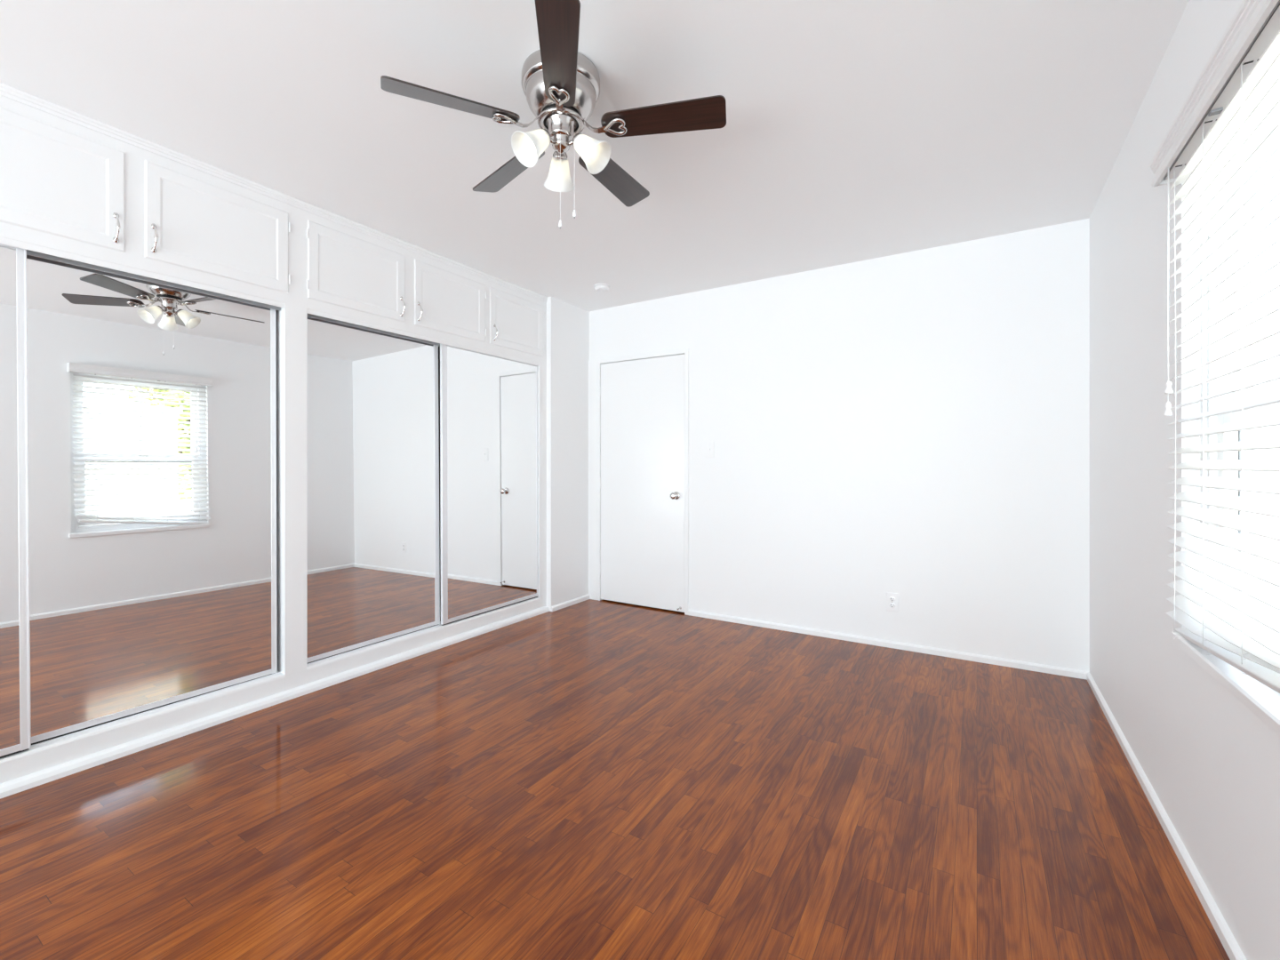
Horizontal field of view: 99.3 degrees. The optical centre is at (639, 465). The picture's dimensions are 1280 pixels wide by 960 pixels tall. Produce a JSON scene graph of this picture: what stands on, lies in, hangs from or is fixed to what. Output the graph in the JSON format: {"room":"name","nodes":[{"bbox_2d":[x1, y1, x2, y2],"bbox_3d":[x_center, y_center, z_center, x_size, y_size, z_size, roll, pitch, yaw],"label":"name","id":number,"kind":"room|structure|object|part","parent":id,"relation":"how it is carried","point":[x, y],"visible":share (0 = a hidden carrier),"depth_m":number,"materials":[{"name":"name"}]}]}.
{"room":"empty bedroom","nodes":[
{"label":"empty bedroom","id":0,"kind":"room"},
{"bbox_2d":[546,296,589,611],"bbox_3d":[-2.379,-0.087,2.238,0.798,2.440,6.100,0,0,32],"label":"wall","id":1,"kind":"structure","parent":0,"point":[567,324],"depth_m":4.37,"materials":[{"name":"white paint"}]},
{"bbox_2d":[551,594,589,611],"bbox_3d":[-2.034,1.113,2.025,0.014,0.040,6.100,0,0,32],"label":"baseboard","id":2,"kind":"structure","parent":1,"relation":"attached to","point":[585,597],"depth_m":4.38,"materials":[{"name":"white paint"}]},
{"bbox_2d":[0,0,1189,311],"bbox_3d":[-0.818,-1.357,1.483,4.247,0.100,6.740,0,0,32],"label":"ceiling","id":3,"kind":"structure","parent":0,"point":[854,131],"depth_m":2.01,"materials":[{"name":"white paint"}]},
{"bbox_2d":[380,0,726,228],"bbox_3d":[-0.252,-1.043,1.850,1.059,0.530,1.026,0,0,32],"label":"ceiling fan","id":4,"kind":"object","parent":3,"relation":"hanging from","point":[561,85],"visible":1,"depth_m":1.75,"materials":[{"name":"brown wood"}]},
{"bbox_3d":[-0.575,-1.117,1.672,0.403,0.006,0.115,0,15,-25],"label":"blade","id":5,"kind":"part","parent":4,"relation":"part of","materials":[{"name":"brown wood"}]},
{"bbox_3d":[-0.499,-1.117,2.069,0.115,0.006,0.403,-21,14,-41],"label":"blade","id":6,"kind":"part","parent":4,"relation":"part of","materials":[{"name":"brown wood"}]},
{"bbox_3d":[-0.354,-1.027,1.749,0.105,0.128,0.128,0,0,32],"label":"lamp shade","id":7,"kind":"part","parent":4,"relation":"part of","materials":[{"name":"white glass"}]},
{"bbox_3d":[-0.330,-1.048,1.758,0.068,0.066,0.038,0,0,-32],"label":"bulb","id":8,"kind":"part","parent":4,"relation":"part of","materials":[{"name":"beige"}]},
{"bbox_3d":[-0.221,-1.117,1.478,0.115,0.006,0.403,16,-2,-7],"label":"blade","id":9,"kind":"part","parent":4,"relation":"part of","materials":[{"name":"brown wood"}]},
{"bbox_3d":[-0.278,-1.027,1.934,0.104,0.128,0.127,0,0,-34],"label":"lamp shade","id":10,"kind":"part","parent":4,"relation":"part of","materials":[{"name":"white glass"}]},
{"bbox_3d":[-0.262,-0.951,1.786,0.003,0.292,0.002,0,0,32],"label":"pull chain","id":11,"kind":"part","parent":4,"relation":"part of","materials":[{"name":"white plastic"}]},
{"bbox_3d":[-0.155,-1.027,1.788,0.128,0.128,0.106,0,0,32],"label":"lamp shade","id":12,"kind":"part","parent":4,"relation":"part of","materials":[{"name":"white glass"}]},
{"bbox_3d":[-0.178,-1.048,1.792,0.067,0.066,0.040,0,0,32],"label":"bulb","id":13,"kind":"part","parent":4,"relation":"part of","materials":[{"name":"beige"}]},
{"bbox_3d":[-0.098,-1.117,2.120,0.115,0.006,0.403,-18,-8,28],"label":"blade","id":14,"kind":"part","parent":4,"relation":"part of","materials":[{"name":"wood"}]},
{"bbox_3d":[0.074,-1.117,1.754,0.403,0.006,0.115,0,-16,11],"label":"blade","id":15,"kind":"part","parent":4,"relation":"part of","materials":[{"name":"brown wood"}]},
{"bbox_2d":[593,283,610,292],"bbox_3d":[-0.275,-1.289,3.964,0.126,0.037,0.126,0,0,32],"label":"smoke detector","id":16,"kind":"object","parent":3,"relation":"attached to","point":[598,287],"visible":1,"depth_m":3.93,"materials":[{"name":"white plastic"}]},
{"bbox_2d":[0,599,1230,959],"bbox_3d":[-0.818,1.183,1.483,4.247,0.100,6.740,0,0,32],"label":"floor","id":17,"kind":"structure","parent":0,"point":[590,779],"depth_m":1.76,"materials":[{"name":"brown wood"}]},
{"bbox_2d":[0,82,301,799],"bbox_3d":[-2.417,-0.087,2.065,0.676,2.440,1.824,0,0,32],"label":"closet","id":18,"kind":"object","parent":17,"relation":"on","point":[149,290],"visible":1,"depth_m":2.18,"materials":[{"name":"white paint"}]},
{"bbox_3d":[-2.397,0.110,1.567,0.004,1.744,0.813,-1,0,32],"label":"mirror pane","id":19,"kind":"part","parent":18,"relation":"part of","materials":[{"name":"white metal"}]},
{"bbox_3d":[-2.399,0.111,1.570,0.020,1.782,0.852,-1,0,32],"label":"sliding door","id":20,"kind":"part","parent":18,"relation":"part of","materials":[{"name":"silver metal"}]},
{"bbox_3d":[-2.165,-1.032,1.902,0.006,0.391,0.544,0,0,32],"label":"cabinet door","id":21,"kind":"part","parent":18,"relation":"part of","materials":[{"name":"white paint"}]},
{"bbox_3d":[-2.018,-0.921,2.100,0.035,0.118,0.018,0,0,32],"label":"handle","id":22,"kind":"part","parent":18,"relation":"part of","materials":[{"name":"silver metal"}]},
{"bbox_3d":[-1.996,0.110,2.280,0.006,1.744,0.814,-1,-1,32],"label":"mirror pane","id":23,"kind":"part","parent":18,"relation":"part of","materials":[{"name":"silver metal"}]},
{"bbox_3d":[-2.159,-1.288,1.905,0.014,0.038,1.824,0,0,32],"label":"crown molding","id":24,"kind":"part","parent":18,"relation":"part of","materials":[{"name":"white paint"}]},
{"bbox_3d":[-2.154,1.112,1.902,0.026,0.041,1.824,0,0,32],"label":"molding","id":25,"kind":"part","parent":18,"relation":"part of","materials":[{"name":"white paint"}]},
{"bbox_3d":[-1.999,0.111,2.282,0.020,1.782,0.850,-1,-1,32],"label":"sliding door","id":26,"kind":"part","parent":18,"relation":"part of","materials":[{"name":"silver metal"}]},
{"bbox_3d":[-1.958,-0.921,2.197,0.035,0.118,0.018,0,0,32],"label":"handle","id":27,"kind":"part","parent":18,"relation":"part of","materials":[{"name":"silver metal"}]},
{"bbox_3d":[-1.848,-1.032,2.413,0.006,0.391,0.536,0,0,32],"label":"cabinet door","id":28,"kind":"part","parent":18,"relation":"part of","materials":[{"name":"white paint"}]},
{"bbox_2d":[298,200,549,695],"bbox_3d":[-1.458,-0.087,3.613,0.676,2.440,1.818,0,0,32],"label":"closet","id":29,"kind":"object","parent":17,"relation":"on","point":[422,372],"visible":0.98,"depth_m":3.24,"materials":[{"name":"white paint"}]},
{"bbox_3d":[-1.517,-1.032,2.948,0.006,0.391,0.542,0,0,32],"label":"cabinet door","id":30,"kind":"part","parent":29,"relation":"part of","materials":[{"name":"white paint"}]},
{"bbox_3d":[-1.497,0.110,3.082,0.004,1.744,0.787,-1,0,32],"label":"mirror pane","id":31,"kind":"part","parent":29,"relation":"part of","materials":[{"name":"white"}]},
{"bbox_3d":[-1.498,0.111,3.088,0.020,1.782,0.832,-1,0,32],"label":"sliding door","id":32,"kind":"part","parent":29,"relation":"part of","materials":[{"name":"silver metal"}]},
{"bbox_3d":[-1.370,-0.921,3.147,0.035,0.118,0.018,0,0,32],"label":"handle","id":33,"kind":"part","parent":29,"relation":"part of","materials":[{"name":"silver metal"}]},
{"bbox_3d":[-1.310,-0.921,3.244,0.035,0.118,0.018,0,0,32],"label":"handle","id":34,"kind":"part","parent":29,"relation":"part of","materials":[{"name":"silver metal"}]},
{"bbox_3d":[-1.200,-1.288,3.453,0.014,0.038,1.818,0,0,32],"label":"crown molding","id":35,"kind":"part","parent":29,"relation":"part of","materials":[{"name":"white paint"}]},
{"bbox_3d":[-1.195,1.112,3.450,0.026,0.041,1.818,0,0,32],"label":"molding","id":36,"kind":"part","parent":29,"relation":"part of","materials":[{"name":"white paint"}]},
{"bbox_3d":[-1.197,-1.032,3.464,0.006,0.391,0.544,0,0,32],"label":"cabinet door","id":37,"kind":"part","parent":29,"relation":"part of","materials":[{"name":"white paint"}]},
{"bbox_3d":[-1.019,0.111,3.798,0.020,1.782,0.884,0,0,32],"label":"sliding door","id":38,"kind":"part","parent":29,"relation":"part of","materials":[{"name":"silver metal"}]},
{"bbox_3d":[-1.010,0.110,3.807,0.004,1.744,0.834,0,0,32],"label":"mirror pane","id":39,"kind":"part","parent":29,"relation":"part of","materials":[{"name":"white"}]},
{"bbox_3d":[-0.994,-0.921,3.754,0.035,0.118,0.018,0,0,32],"label":"handle","id":40,"kind":"part","parent":29,"relation":"part of","materials":[{"name":"silver metal"}]},
{"bbox_3d":[-0.888,-1.032,3.963,0.006,0.391,0.537,0,0,32],"label":"cabinet door","id":41,"kind":"part","parent":29,"relation":"part of","materials":[{"name":"white paint"}]},
{"bbox_2d":[589,218,1089,671],"bbox_3d":[0.741,-0.087,3.999,4.247,2.440,0.180,0,0,32],"label":"wall","id":42,"kind":"structure","parent":0,"point":[915,426],"depth_m":3.35,"materials":[{"name":"white paint"}]},
{"bbox_2d":[588,348,688,615],"bbox_3d":[-0.023,0.124,4.383,0.948,2.018,0.052,0,0,32],"label":"trim","id":43,"kind":"structure","parent":42,"relation":"attached to","point":[595,365],"depth_m":4.56,"materials":[{"name":"white paint"}]},
{"bbox_2d":[597,353,684,612],"bbox_3d":[-0.013,0.137,4.341,0.810,1.968,0.103,0,0,32],"label":"door","id":44,"kind":"structure","parent":42,"relation":"in","point":[641,483],"depth_m":4.33,"materials":[{"name":"white paint"}]},
{"bbox_3d":[0.261,0.233,4.147,0.056,0.056,0.061,0,0,32],"label":"knob","id":45,"kind":"part","parent":44,"relation":"part of","materials":[{"name":"silver metal"}]},
{"bbox_2d":[705,441,714,457],"bbox_3d":[0.514,-0.115,4.024,0.072,0.120,0.016,0,0,32],"label":"light switch","id":46,"kind":"object","parent":42,"relation":"attached to","point":[709,445],"visible":1,"depth_m":4.02,"materials":[{"name":"white paint"}]},
{"bbox_2d":[688,609,1087,679],"bbox_3d":[1.372,1.113,3.494,2.361,0.040,0.014,0,0,32],"label":"baseboard","id":47,"kind":"structure","parent":42,"relation":"attached to","point":[995,660],"depth_m":3.33,"materials":[{"name":"white paint"}]},
{"bbox_2d":[886,592,898,612],"bbox_3d":[1.567,0.850,3.376,0.072,0.115,0.010,0,0,32],"label":"wall outlet","id":48,"kind":"object","parent":42,"relation":"attached to","point":[892,598],"visible":1,"depth_m":3.37,"materials":[{"name":"white plastic"}]},
{"bbox_2d":[1089,0,1279,959],"bbox_3d":[0.796,-0.087,0.189,0.140,2.440,6.240,0,0,32],"label":"wall","id":49,"kind":"structure","parent":0,"point":[1212,764],"depth_m":1.77,"materials":[{"name":"white paint"}]},
{"bbox_2d":[1086,672,1246,959],"bbox_3d":[0.767,1.113,0.289,0.014,0.040,6.100,0,0,32],"label":"baseboard","id":50,"kind":"structure","parent":49,"relation":"attached to","point":[1231,947],"depth_m":1.59,"materials":[{"name":"white paint"}]},
{"bbox_2d":[1171,121,1279,736],"bbox_3d":[1.378,-0.182,1.158,0.151,1.398,0.940,0,0,32],"label":"window","id":51,"kind":"structure","parent":49,"relation":"in","point":[1262,700],"depth_m":1.47,"materials":[{"name":"white plastic"}]},
{"bbox_2d":[1149,0,1279,693],"bbox_3d":[1.323,-0.207,1.201,0.102,1.400,0.964,0,0,32],"label":"blind","id":52,"kind":"object","parent":51,"relation":"attached to","point":[1228,603],"visible":1,"depth_m":1.24,"materials":[{"name":"white plastic"}]},
{"bbox_3d":[1.485,-0.500,1.528,0.008,0.685,0.004,0,0,-37],"label":"lift cord","id":53,"kind":"part","parent":52,"relation":"part of","materials":[{"name":"white fabric"}]},
{"bbox_3d":[1.518,-0.184,1.510,0.050,1.310,0.015,0,0,32],"label":"ladder cord","id":54,"kind":"part","parent":52,"relation":"part of","materials":[{"name":"white fabric"}]},
{"bbox_3d":[1.400,-0.198,1.319,0.050,1.283,0.004,0,0,32],"label":"ladder cord","id":55,"kind":"part","parent":52,"relation":"part of","materials":[{"name":"white fabric"}]},
{"bbox_3d":[1.339,0.429,1.215,0.050,0.016,0.900,-25,-20,29],"label":"rail","id":56,"kind":"part","parent":52,"relation":"part of","materials":[{"name":"white plastic"}]},
{"bbox_3d":[1.279,-0.211,1.124,0.050,1.256,0.004,0,0,32],"label":"ladder cord","id":57,"kind":"part","parent":52,"relation":"part of","materials":[{"name":"white fabric"}]},
{"bbox_3d":[1.342,0.499,1.180,0.066,0.036,0.940,0,0,32],"label":"sill","id":58,"kind":"part","parent":51,"relation":"part of","materials":[{"name":"white paint"}]},
{"bbox_3d":[1.397,0.136,1.152,0.028,0.586,0.820,0,0,32],"label":"sash","id":59,"kind":"part","parent":51,"relation":"part of","materials":[{"name":"white plastic"}]},
{"bbox_3d":[1.423,-0.479,1.136,0.026,0.700,0.820,0,0,32],"label":"sash","id":60,"kind":"part","parent":51,"relation":"part of","materials":[{"name":"white plastic"}]},
{"label":"outside","id":61,"kind":"structure","parent":0,"visible":0},
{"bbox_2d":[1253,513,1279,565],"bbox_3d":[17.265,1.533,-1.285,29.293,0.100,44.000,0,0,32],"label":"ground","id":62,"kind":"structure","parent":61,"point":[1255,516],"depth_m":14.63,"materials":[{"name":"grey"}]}
]}

